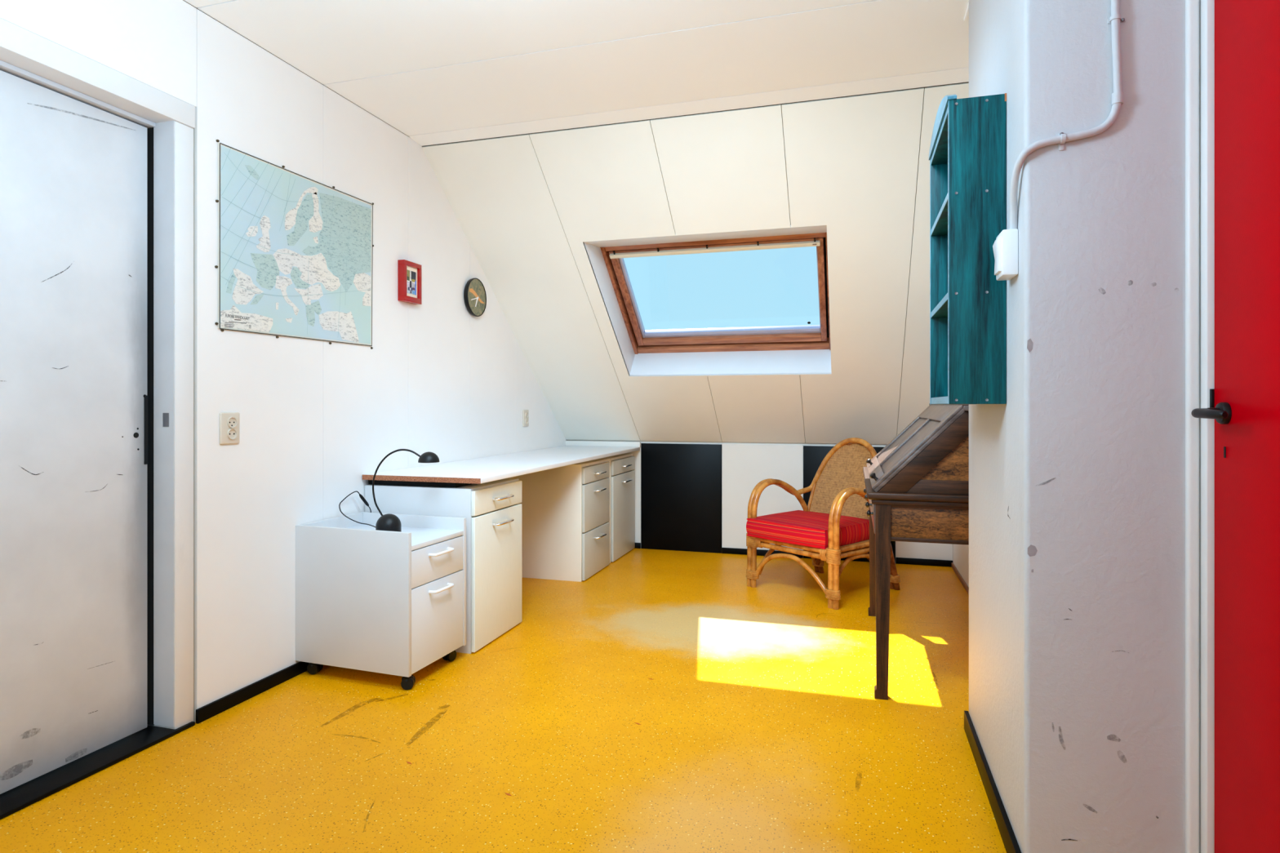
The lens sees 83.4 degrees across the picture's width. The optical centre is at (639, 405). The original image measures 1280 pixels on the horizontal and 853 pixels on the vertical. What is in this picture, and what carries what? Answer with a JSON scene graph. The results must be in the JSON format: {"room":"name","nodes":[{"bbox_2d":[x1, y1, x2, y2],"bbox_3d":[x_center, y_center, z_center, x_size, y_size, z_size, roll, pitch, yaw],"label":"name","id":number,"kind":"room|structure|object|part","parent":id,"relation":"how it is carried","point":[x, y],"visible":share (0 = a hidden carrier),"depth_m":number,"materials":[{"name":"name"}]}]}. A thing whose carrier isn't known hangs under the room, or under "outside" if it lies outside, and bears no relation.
{"room":"home office","nodes":[
{"label":"home office","id":0,"kind":"room"},
{"bbox_2d":[0,0,566,722],"bbox_3d":[-2.022,-0.155,0.912,0.160,2.450,10.000,0,0,16],"label":"wall","id":1,"kind":"structure","parent":0,"point":[443,380],"depth_m":2.80,"materials":[{"name":"paint"}]},
{"bbox_2d":[0,17,195,819],"bbox_3d":[-1.722,0.034,1.942,0.194,2.073,1.026,0,0,16],"label":"door","id":2,"kind":"structure","parent":1,"relation":"in","point":[96,160],"depth_m":2.16,"materials":[{"name":"paint"}]},
{"bbox_3d":[-1.611,0.080,2.343,0.001,0.224,0.012,0,0,16],"label":"lock plate","id":3,"kind":"part","parent":2,"relation":"part of","materials":[{"name":"grey metal"}]},
{"bbox_3d":[-1.549,0.048,2.348,0.025,0.045,0.002,0,0,16],"label":"strike plate","id":4,"kind":"part","parent":2,"relation":"part of","materials":[{"name":"metal"}]},
{"bbox_3d":[-1.645,-1.171,1.924,0.012,0.331,1.034,0,0,16],"label":"panel","id":5,"kind":"part","parent":1,"relation":"part of","materials":[{"name":"paint"}]},
{"bbox_2d":[219,412,239,444],"bbox_3d":[-1.448,0.081,2.540,0.016,0.112,0.082,0,0,16],"label":"wall socket","id":6,"kind":"object","parent":1,"relation":"attached to","point":[229,422],"visible":1,"depth_m":2.53,"materials":[{"name":"beige plastic"}]},
{"bbox_2d":[226,428,237,439],"bbox_3d":[-1.443,0.102,2.542,0.006,0.041,0.040,0,0,16],"label":"outlet","id":7,"kind":"object","parent":6,"relation":"attached to","point":[232,433],"depth_m":2.54,"materials":[{"name":"beige plastic"}]},
{"bbox_2d":[226,416,237,427],"bbox_3d":[-1.443,0.060,2.542,0.006,0.041,0.040,0,0,16],"label":"outlet","id":8,"kind":"object","parent":6,"relation":"attached to","point":[232,421],"depth_m":2.54,"materials":[{"name":"beige plastic"}]},
{"bbox_2d":[195,661,308,724],"bbox_3d":[-1.025,1.046,3.975,0.012,0.047,3.260,0,0,16],"label":"baseboard","id":9,"kind":"structure","parent":1,"relation":"attached to","point":[211,709],"depth_m":2.61,"materials":[{"name":"black paint"}]},
{"bbox_3d":[-1.412,-0.133,2.710,0.012,2.406,0.600,0,0,16],"label":"panel","id":10,"kind":"part","parent":1,"relation":"part of","materials":[{"name":"paint"}]},
{"bbox_2d":[214,139,373,349],"bbox_3d":[-1.347,-0.594,2.895,0.008,0.674,0.855,0,0,16],"label":"map","id":11,"kind":"object","parent":1,"relation":"attached to","point":[295,251],"visible":1,"depth_m":2.81},
{"bbox_2d":[225,314,248,319],"bbox_3d":[-1.441,-0.316,2.573,0.001,0.011,0.104,0,0,16],"label":"print","id":12,"kind":"object","parent":11,"relation":"attached to","point":[228,317],"depth_m":2.57},
{"bbox_2d":[224,319,251,328],"bbox_3d":[-1.441,-0.291,2.575,0.001,0.034,0.117,0,0,16],"label":"print","id":13,"kind":"object","parent":11,"relation":"attached to","point":[234,319],"depth_m":2.55},
{"bbox_3d":[-1.242,-0.133,3.284,0.012,2.406,0.595,0,0,16],"label":"panel","id":14,"kind":"part","parent":1,"relation":"part of","materials":[{"name":"paint"}]},
{"bbox_2d":[397,259,422,304],"bbox_3d":[-1.137,-0.607,3.552,0.037,0.198,0.146,0,0,16],"label":"picture frame","id":15,"kind":"object","parent":1,"relation":"attached to","point":[409,273],"visible":1,"depth_m":3.54,"materials":[{"name":"red paint"}]},
{"bbox_2d":[406,269,416,295],"bbox_3d":[-1.130,-0.607,3.549,0.001,0.114,0.084,0,0,16],"label":"print","id":16,"kind":"object","parent":15,"relation":"attached to","point":[411,273],"depth_m":3.55},
{"bbox_3d":[-1.072,-0.133,3.860,0.012,2.406,0.601,0,0,16],"label":"panel","id":17,"kind":"part","parent":1,"relation":"part of","materials":[{"name":"paint"}]},
{"bbox_2d":[463,278,486,316],"bbox_3d":[-0.957,-0.626,4.169,0.032,0.222,0.222,0,0,16],"label":"wall clock","id":18,"kind":"object","parent":1,"relation":"attached to","point":[474,292],"visible":1,"depth_m":4.15,"materials":[{"name":"black plastic"}]},
{"bbox_2d":[469,288,484,303],"bbox_3d":[-0.945,-0.635,4.168,0.001,0.070,0.174,0,0,16],"label":"print","id":19,"kind":"object","parent":18,"relation":"attached to","point":[476,295],"depth_m":4.16,"materials":[{"name":"orange"}]},
{"bbox_3d":[-0.900,0.072,4.438,0.012,1.996,0.600,0,0,16],"label":"panel","id":20,"kind":"part","parent":1,"relation":"part of","materials":[{"name":"paint"}]},
{"bbox_2d":[522,409,528,426],"bbox_3d":[-0.767,0.087,4.838,0.016,0.112,0.082,0,0,16],"label":"wall socket","id":21,"kind":"object","parent":1,"relation":"attached to","point":[525,412],"visible":1,"depth_m":4.82,"materials":[{"name":"beige plastic"}]},
{"bbox_3d":[-0.730,0.320,5.014,0.012,1.500,0.598,0,0,16],"label":"panel","id":22,"kind":"part","parent":1,"relation":"part of","materials":[{"name":"paint"}]},
{"bbox_3d":[-0.609,0.567,5.420,0.012,1.006,0.246,0,0,16],"label":"panel","id":23,"kind":"part","parent":1,"relation":"part of","materials":[{"name":"paint"}]},
{"bbox_2d":[0,548,1006,852],"bbox_3d":[-0.634,1.095,0.501,3.300,0.051,10.000,0,0,16],"label":"floor","id":24,"kind":"structure","parent":0,"point":[657,700],"depth_m":2.25,"materials":[{"name":"yellow"}]},
{"bbox_2d":[295,511,466,689],"bbox_3d":[-1.035,0.773,2.935,0.568,0.594,0.386,0,0,19],"label":"drawer pedestal","id":25,"kind":"object","parent":24,"relation":"on","point":[369,599],"visible":1,"depth_m":2.78,"materials":[{"name":"white laminate"}]},
{"bbox_3d":[-1.295,0.744,3.025,0.018,0.536,0.350,0,0,19],"label":"panel","id":26,"kind":"part","parent":25,"relation":"part of","materials":[{"name":"white laminate"}]},
{"bbox_3d":[-1.110,0.744,2.767,0.536,0.536,0.018,0,0,19],"label":"panel","id":27,"kind":"part","parent":25,"relation":"part of","materials":[{"name":"white laminate"}]},
{"bbox_2d":[338,448,439,532],"bbox_3d":[-1.055,0.351,2.974,0.520,0.352,0.186,0,0,36],"label":"desk lamp","id":28,"kind":"object","parent":25,"relation":"on","point":[390,522],"visible":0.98,"depth_m":2.87,"materials":[{"name":"black metal"}]},
{"bbox_3d":[-1.179,0.441,3.009,0.140,0.132,0.346,0,0,-27],"label":"cord","id":29,"kind":"part","parent":28,"relation":"part of","materials":[{"name":"black plastic"}]},
{"bbox_2d":[359,493,368,506],"bbox_3d":[-1.220,0.420,3.175,0.013,0.058,0.045,0,0,45],"label":"switch","id":30,"kind":"object","parent":28,"relation":"attached to","point":[362,497],"depth_m":3.17,"materials":[{"name":"black plastic"}]},
{"bbox_3d":[-0.978,0.315,2.886,0.197,0.279,0.007,0,0,0],"label":"arm","id":31,"kind":"part","parent":28,"relation":"part of","materials":[{"name":"black plastic"}]},
{"bbox_3d":[-0.848,0.208,2.886,0.083,0.042,0.083,0,0,16],"label":"lamp shade","id":32,"kind":"part","parent":28,"relation":"part of","materials":[{"name":"black metal"}]},
{"bbox_2d":[346,524,463,551],"bbox_3d":[-1.043,0.536,2.938,0.516,0.018,0.350,0,0,19],"label":"cabinet top","id":33,"kind":"object","parent":25,"relation":"on","point":[424,537],"depth_m":2.85,"materials":[{"name":"white laminate"}]},
{"bbox_3d":[-0.990,0.744,3.114,0.536,0.536,0.018,0,0,19],"label":"panel","id":34,"kind":"part","parent":25,"relation":"part of","materials":[{"name":"white laminate"}]},
{"bbox_3d":[-0.807,0.851,2.856,0.018,0.317,0.347,0,0,19],"label":"drawer","id":35,"kind":"part","parent":25,"relation":"part of","materials":[{"name":"white plastic"}]},
{"bbox_3d":[-0.807,0.619,2.856,0.018,0.139,0.347,0,0,19],"label":"drawer","id":36,"kind":"part","parent":25,"relation":"part of","materials":[{"name":"white plastic"}]},
{"bbox_3d":[-0.783,0.726,2.848,0.035,0.012,0.136,0,0,19],"label":"handle","id":37,"kind":"part","parent":25,"relation":"part of","materials":[{"name":"white plastic"}]},
{"bbox_3d":[-0.783,0.582,2.848,0.035,0.012,0.136,0,0,19],"label":"handle","id":38,"kind":"part","parent":25,"relation":"part of","materials":[{"name":"white plastic"}]},
{"bbox_2d":[364,478,521,653],"bbox_3d":[-0.893,0.716,3.381,0.591,0.709,0.465,0,0,16],"label":"base cabinet","id":39,"kind":"object","parent":24,"relation":"on","point":[491,510],"visible":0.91,"depth_m":3.20,"materials":[{"name":"white laminate"}]},
{"bbox_3d":[-0.653,0.424,3.310,0.018,0.108,0.462,0,0,16],"label":"drawer","id":40,"kind":"part","parent":39,"relation":"part of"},
{"bbox_3d":[-0.653,0.774,3.310,0.018,0.580,0.462,0,0,16],"label":"door","id":41,"kind":"part","parent":39,"relation":"part of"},
{"bbox_2d":[362,445,639,487],"bbox_3d":[-0.625,0.335,4.288,0.597,0.048,2.386,0,0,16],"label":"desktop","id":42,"kind":"structure","parent":39,"relation":"on","point":[490,468],"depth_m":3.60,"materials":[{"name":"white laminate"}]},
{"bbox_3d":[-0.688,0.347,4.310,0.449,0.024,2.325,0,0,16],"label":"support rail","id":43,"kind":"part","parent":42,"relation":"part of","materials":[{"name":"black metal"}]},
{"bbox_3d":[-0.626,0.424,3.308,0.037,0.013,0.157,0,0,16],"label":"handle","id":44,"kind":"part","parent":39,"relation":"part of","materials":[{"name":"silver metal"}]},
{"bbox_3d":[-0.626,0.538,3.308,0.037,0.013,0.157,0,0,16],"label":"handle","id":45,"kind":"part","parent":39,"relation":"part of","materials":[{"name":"silver metal"}]},
{"bbox_2d":[508,458,609,582],"bbox_3d":[-0.510,0.716,4.675,0.591,0.709,0.535,0,0,16],"label":"base cabinet","id":46,"kind":"object","parent":24,"relation":"on","point":[566,509],"visible":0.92,"depth_m":4.42,"materials":[{"name":"white laminate"}]},
{"bbox_3d":[-0.277,0.921,4.578,0.018,0.285,0.469,0,0,16],"label":"drawer","id":47,"kind":"part","parent":46,"relation":"part of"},
{"bbox_3d":[-0.277,0.628,4.578,0.018,0.289,0.469,0,0,16],"label":"drawer","id":48,"kind":"part","parent":46,"relation":"part of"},
{"bbox_3d":[-0.277,0.429,4.578,0.018,0.098,0.469,0,0,16],"label":"drawer","id":49,"kind":"part","parent":46,"relation":"part of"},
{"bbox_3d":[-0.250,0.833,4.575,0.037,0.013,0.157,0,0,16],"label":"handle","id":50,"kind":"part","parent":46,"relation":"part of","materials":[{"name":"silver metal"}]},
{"bbox_3d":[-0.250,0.538,4.575,0.037,0.013,0.157,0,0,16],"label":"handle","id":51,"kind":"part","parent":46,"relation":"part of","materials":[{"name":"silver metal"}]},
{"bbox_3d":[-0.250,0.429,4.575,0.037,0.013,0.157,0,0,16],"label":"handle","id":52,"kind":"part","parent":46,"relation":"part of","materials":[{"name":"silver metal"}]},
{"bbox_2d":[601,453,635,563],"bbox_3d":[-0.358,0.716,5.185,0.591,0.709,0.510,0,0,16],"label":"base cabinet","id":53,"kind":"object","parent":24,"relation":"on","point":[622,473],"visible":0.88,"depth_m":5.07,"materials":[{"name":"white laminate"}]},
{"bbox_3d":[-0.118,0.429,5.116,0.018,0.098,0.503,0,0,16],"label":"drawer","id":54,"kind":"part","parent":53,"relation":"part of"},
{"bbox_3d":[-0.118,0.774,5.116,0.018,0.580,0.503,0,0,16],"label":"door","id":55,"kind":"part","parent":53,"relation":"part of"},
{"bbox_3d":[-0.091,0.429,5.113,0.037,0.013,0.157,0,0,16],"label":"handle","id":56,"kind":"part","parent":53,"relation":"part of","materials":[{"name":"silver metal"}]},
{"bbox_3d":[-0.091,0.538,5.113,0.037,0.013,0.157,0,0,16],"label":"handle","id":57,"kind":"part","parent":53,"relation":"part of","materials":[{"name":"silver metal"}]},
{"bbox_2d":[746,437,900,609],"bbox_3d":[1.077,0.636,4.201,0.654,0.877,0.657,0,0,-38],"label":"rattan armchair","id":58,"kind":"object","parent":24,"relation":"on","point":[837,486],"visible":0.77,"depth_m":4.24,"materials":[{"name":"wicker"}]},
{"bbox_3d":[0.842,0.780,4.016,0.028,0.029,0.520,0,0,-38],"label":"seat rail","id":59,"kind":"part","parent":58,"relation":"part of","materials":[{"name":"wicker"}]},
{"bbox_3d":[0.842,0.812,4.016,0.028,0.029,0.520,0,0,-38],"label":"seat rail","id":60,"kind":"part","parent":58,"relation":"part of","materials":[{"name":"wicker"}]},
{"bbox_2d":[746,510,869,549],"bbox_3d":[0.993,0.709,4.184,0.538,0.118,0.569,0,0,-42],"label":"seat cushion","id":61,"kind":"object","parent":58,"relation":"on","point":[799,527],"visible":0.84,"depth_m":4.02,"materials":[{"name":"red fabric"}]},
{"bbox_3d":[1.068,0.627,4.506,0.093,0.271,0.028,0,0,-30],"label":"post","id":62,"kind":"part","parent":58,"relation":"part of","materials":[{"name":"wicker"}]},
{"bbox_3d":[1.098,0.897,4.576,0.146,0.355,0.036,0,0,-38],"label":"leg","id":63,"kind":"part","parent":58,"relation":"part of","materials":[{"name":"wicker"}]},
{"bbox_3d":[1.116,0.897,4.553,0.146,0.355,0.036,0,0,-38],"label":"leg","id":64,"kind":"part","parent":58,"relation":"part of","materials":[{"name":"wicker"}]},
{"bbox_3d":[1.205,0.780,3.972,0.485,0.029,0.028,0,0,-39],"label":"seat rail","id":65,"kind":"part","parent":58,"relation":"part of","materials":[{"name":"wicker"}]},
{"bbox_3d":[1.042,0.774,4.174,0.490,0.012,0.500,0,0,-38],"label":"seat","id":66,"kind":"part","parent":58,"relation":"part of","materials":[{"name":"wicker"}]},
{"bbox_3d":[1.205,0.812,3.972,0.485,0.029,0.028,0,0,-39],"label":"seat rail","id":67,"kind":"part","parent":58,"relation":"part of","materials":[{"name":"wicker"}]},
{"bbox_3d":[1.428,0.897,4.158,0.146,0.355,0.036,0,0,-38],"label":"leg","id":68,"kind":"part","parent":58,"relation":"part of","materials":[{"name":"wicker"}]},
{"bbox_3d":[1.447,0.897,4.135,0.146,0.355,0.036,0,0,-38],"label":"leg","id":69,"kind":"part","parent":58,"relation":"part of","materials":[{"name":"wicker"}]},
{"bbox_2d":[862,403,968,700],"bbox_3d":[1.266,0.529,3.080,0.578,1.082,1.157,0,0,16],"label":"writing desk","id":70,"kind":"object","parent":24,"relation":"on","point":[917,488],"visible":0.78,"depth_m":2.59,"materials":[{"name":"brown wood"}]},
{"bbox_3d":[0.965,0.420,3.031,0.026,0.024,0.023,0,0,16],"label":"knob","id":71,"kind":"part","parent":70,"relation":"part of","materials":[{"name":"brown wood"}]},
{"bbox_3d":[1.096,0.270,3.430,0.032,0.032,0.025,0,0,16],"label":"knob","id":72,"kind":"part","parent":70,"relation":"part of","materials":[{"name":"black metal"}]},
{"bbox_3d":[0.894,0.420,2.792,0.026,0.024,0.023,0,0,16],"label":"knob","id":73,"kind":"part","parent":70,"relation":"part of","materials":[{"name":"black metal"}]},
{"bbox_3d":[1.193,0.709,3.661,0.056,0.722,0.052,0,0,16],"label":"leg","id":74,"kind":"part","parent":70,"relation":"part of","materials":[{"name":"brown wood"}]},
{"bbox_3d":[0.947,0.421,2.906,0.014,0.113,0.498,0,0,16],"label":"drawer","id":75,"kind":"part","parent":70,"relation":"part of","materials":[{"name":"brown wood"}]},
{"bbox_3d":[0.884,0.270,2.716,0.032,0.032,0.025,0,0,16],"label":"knob","id":76,"kind":"part","parent":70,"relation":"part of","materials":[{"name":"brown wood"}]},
{"bbox_3d":[0.888,0.709,2.632,0.056,0.722,0.052,0,0,16],"label":"leg","id":77,"kind":"part","parent":70,"relation":"part of","materials":[{"name":"brown wood"}]},
{"bbox_3d":[1.222,0.163,3.358,0.192,0.192,0.428,0,0,16],"label":"lid panel","id":78,"kind":"part","parent":70,"relation":"part of","materials":[{"name":"brown wood"}]},
{"bbox_3d":[1.077,0.163,2.870,0.192,0.192,0.428,0,0,16],"label":"lid panel","id":79,"kind":"part","parent":70,"relation":"part of","materials":[{"name":"brown wood"}]},
{"bbox_3d":[1.271,0.351,3.078,0.557,0.018,1.137,0,0,16],"label":"moulding","id":80,"kind":"part","parent":70,"relation":"part of","materials":[{"name":"brown wood"}]},
{"bbox_3d":[1.167,0.292,2.529,0.444,0.050,0.006,0,0,16],"label":"rail","id":81,"kind":"part","parent":70,"relation":"part of","materials":[{"name":"brown wood"}]},
{"bbox_3d":[1.416,-0.005,3.035,0.255,0.014,1.133,0,0,16],"label":"moulding","id":82,"kind":"part","parent":70,"relation":"part of","materials":[{"name":"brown wood"}]},
{"bbox_2d":[184,0,968,146],"bbox_3d":[-0.855,-1.393,-0.508,3.250,0.130,7.940,0,0,16],"label":"ceiling","id":83,"kind":"structure","parent":0,"point":[436,72],"depth_m":2.74,"materials":[{"name":"paint"}]},
{"bbox_3d":[-0.131,-1.344,1.701,3.018,0.012,0.602,0,0,16],"label":"panel","id":84,"kind":"part","parent":83,"relation":"part of","materials":[{"name":"paint"}]},
{"bbox_3d":[0.040,-1.344,2.280,3.018,0.012,0.598,0,0,16],"label":"panel","id":85,"kind":"part","parent":83,"relation":"part of","materials":[{"name":"paint"}]},
{"bbox_2d":[964,2,968,21],"bbox_3d":[1.108,-1.333,2.425,0.012,0.011,0.120,0,0,16],"label":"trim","id":86,"kind":"structure","parent":83,"relation":"attached to","point":[966,15],"depth_m":2.44,"materials":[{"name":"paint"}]},
{"bbox_2d":[422,81,968,444],"bbox_3d":[0.560,-0.605,4.354,3.200,2.036,2.383,0,0,16],"label":"ceiling","id":87,"kind":"structure","parent":0,"point":[526,206],"depth_m":3.80,"materials":[{"name":"paint"}]},
{"bbox_3d":[-0.557,-0.534,4.528,0.597,1.597,1.934,0,0,16],"label":"panel","id":88,"kind":"part","parent":87,"relation":"part of","materials":[{"name":"paint"}]},
{"bbox_3d":[0.026,-0.534,4.356,0.612,1.597,1.934,0,0,16],"label":"panel","id":89,"kind":"part","parent":87,"relation":"part of","materials":[{"name":"paint"}]},
{"bbox_2d":[582,225,831,376],"bbox_3d":[0.461,-0.598,4.302,1.330,0.825,1.069,0,0,16],"label":"window","id":90,"kind":"structure","parent":87,"relation":"attached to","point":[803,349],"depth_m":4.57,"materials":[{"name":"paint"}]},
{"bbox_3d":[-0.120,-0.677,4.623,0.032,0.668,0.782,0,0,16],"label":"frame rail","id":91,"kind":"part","parent":90,"relation":"part of","materials":[{"name":"brown wood"}]},
{"bbox_3d":[-0.076,-0.682,4.591,0.041,0.553,0.654,0,0,16],"label":"sash rail","id":92,"kind":"part","parent":90,"relation":"part of","materials":[{"name":"brown wood"}]},
{"bbox_3d":[0.407,-0.964,4.109,1.270,0.093,0.087,0,0,16],"label":"frame rail","id":93,"kind":"part","parent":90,"relation":"part of","materials":[{"name":"brown wood"}]},
{"bbox_3d":[0.418,-0.929,4.132,1.166,0.058,0.053,0,0,16],"label":"sash rail","id":94,"kind":"part","parent":90,"relation":"part of","materials":[{"name":"brown wood"}]},
{"bbox_3d":[0.585,-0.443,4.697,1.166,0.076,0.075,0,0,16],"label":"sash rail","id":95,"kind":"part","parent":90,"relation":"part of","materials":[{"name":"brown wood"}]},
{"bbox_3d":[0.602,-0.399,4.767,1.270,0.102,0.097,0,0,16],"label":"frame rail","id":96,"kind":"part","parent":90,"relation":"part of","materials":[{"name":"brown wood"}]},
{"bbox_3d":[1.079,-0.682,4.250,0.035,0.553,0.654,0,0,16],"label":"sash rail","id":97,"kind":"part","parent":90,"relation":"part of","materials":[{"name":"brown wood"}]},
{"bbox_3d":[1.126,-0.677,4.254,0.026,0.668,0.782,0,0,16],"label":"frame rail","id":98,"kind":"part","parent":90,"relation":"part of","materials":[{"name":"brown wood"}]},
{"bbox_3d":[0.408,-1.119,3.503,0.599,0.428,0.516,0,0,16],"label":"panel","id":99,"kind":"part","parent":87,"relation":"part of","materials":[{"name":"paint"}]},
{"bbox_3d":[0.797,0.032,4.843,0.584,0.465,0.561,0,0,16],"label":"panel","id":100,"kind":"part","parent":87,"relation":"part of","materials":[{"name":"paint"}]},
{"bbox_3d":[1.173,-0.534,4.016,0.602,1.597,1.934,0,0,16],"label":"panel","id":101,"kind":"part","parent":87,"relation":"part of","materials":[{"name":"paint"}]},
{"bbox_3d":[1.639,-0.534,3.878,0.379,1.597,1.934,0,0,16],"label":"panel","id":102,"kind":"part","parent":87,"relation":"part of","materials":[{"name":"paint"}]},
{"bbox_2d":[566,440,952,562],"bbox_3d":[0.765,0.640,5.225,3.100,0.860,0.166,0,0,16],"label":"wall","id":103,"kind":"structure","parent":0,"point":[691,496],"depth_m":5.21,"materials":[{"name":"paint"}]},
{"bbox_2d":[565,440,640,447],"bbox_3d":[-0.284,0.292,5.444,0.598,0.039,0.023,0,0,16],"label":"trim","id":104,"kind":"structure","parent":103,"relation":"attached to","point":[584,443],"depth_m":5.43,"materials":[{"name":"paint"}]},
{"bbox_3d":[-0.278,0.675,5.460,0.598,0.790,0.012,0,0,16],"label":"panel","id":105,"kind":"part","parent":103,"relation":"part of","materials":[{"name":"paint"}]},
{"bbox_3d":[0.301,0.677,5.285,0.606,0.786,0.018,0,0,16],"label":"panel","id":106,"kind":"part","parent":103,"relation":"part of","materials":[{"name":"black paint"}]},
{"bbox_3d":[0.869,0.675,5.120,0.572,0.790,0.012,0,0,16],"label":"panel","id":107,"kind":"part","parent":103,"relation":"part of","materials":[{"name":"paint"}]},
{"bbox_2d":[634,542,952,567],"bbox_3d":[0.750,1.049,5.144,2.753,0.042,0.010,0,0,16],"label":"baseboard","id":108,"kind":"structure","parent":103,"relation":"attached to","point":[637,545],"depth_m":4.84,"materials":[{"name":"black paint"}]},
{"bbox_3d":[1.437,0.677,4.949,0.607,0.786,0.018,0,0,16],"label":"panel","id":109,"kind":"part","parent":103,"relation":"part of","materials":[{"name":"paint"}]},
{"bbox_3d":[1.901,0.675,4.814,0.355,0.790,0.012,0,0,16],"label":"panel","id":110,"kind":"part","parent":103,"relation":"part of","materials":[{"name":"paint"}]},
{"bbox_2d":[952,544,968,587],"bbox_3d":[1.804,-0.155,3.564,0.165,2.450,2.740,0,0,16],"label":"wall","id":111,"kind":"structure","parent":0,"point":[960,552],"depth_m":4.35,"materials":[{"name":"paint"}]},
{"bbox_2d":[951,562,968,595],"bbox_3d":[1.703,1.055,3.531,0.010,0.030,2.539,0,0,16],"label":"baseboard","id":112,"kind":"structure","parent":111,"relation":"attached to","point":[959,576],"depth_m":4.35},
{"bbox_2d":[968,0,1185,852],"bbox_3d":[1.247,-0.155,1.897,0.586,2.450,0.814,0,0,16],"label":"wall pier","id":113,"kind":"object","parent":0,"point":[1077,482],"visible":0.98,"depth_m":1.56,"materials":[{"name":"paint"}]},
{"bbox_2d":[928,93,1006,404],"bbox_3d":[0.907,-0.416,2.017,0.136,0.827,0.472,0,0,16],"label":"wall shelf","id":114,"kind":"object","parent":113,"relation":"attached to","point":[967,153],"visible":1,"depth_m":1.80,"materials":[{"name":"teal wood"}]},
{"bbox_2d":[964,711,1021,852],"bbox_3d":[0.963,1.039,1.987,0.013,0.062,0.803,0,0,16],"label":"baseboard","id":115,"kind":"object","parent":113,"relation":"attached to","point":[1010,842],"visible":1,"depth_m":1.91,"materials":[{"name":"black paint"}]},
{"bbox_2d":[992,228,1018,280],"bbox_3d":[0.859,-0.353,1.692,0.043,0.106,0.080,0,0,16],"label":"light switch","id":116,"kind":"object","parent":113,"relation":"attached to","point":[1006,246],"visible":1,"depth_m":1.66,"materials":[{"name":"white plastic"}]},
{"bbox_2d":[1009,0,1125,229],"bbox_3d":[0.923,-0.864,1.571,0.224,0.932,0.090,0,0,39],"label":"conduit","id":117,"kind":"object","parent":113,"relation":"attached to","point":[1115,19],"visible":1,"depth_m":1.53,"materials":[{"name":"paint"}]},
{"bbox_3d":[0.353,-0.155,-1.624,0.200,2.450,6.487,0,0,16],"label":"wall","id":118,"kind":"structure","parent":0,"visible":0},
{"bbox_2d":[1185,0,1279,852],"bbox_3d":[1.037,0.010,1.066,0.106,2.120,0.913,0,0,16],"label":"door","id":119,"kind":"structure","parent":118,"relation":"in","point":[1233,46],"depth_m":1.37,"materials":[{"name":"red paint"}]},
{"bbox_3d":[1.174,0.010,1.477,0.077,2.120,0.046,0,0,16],"label":"casing","id":120,"kind":"part","parent":119,"relation":"part of","materials":[{"name":"white wood"}]},
{"bbox_3d":[1.104,0.015,1.369,0.061,0.043,0.135,0,0,16],"label":"lever handle","id":121,"kind":"part","parent":119,"relation":"part of","materials":[{"name":"black plastic"}]},
{"bbox_3d":[1.159,-0.011,1.455,0.008,0.045,0.007,0,0,16],"label":"latch plate","id":122,"kind":"part","parent":119,"relation":"part of","materials":[{"name":"black plastic"}]}
]}

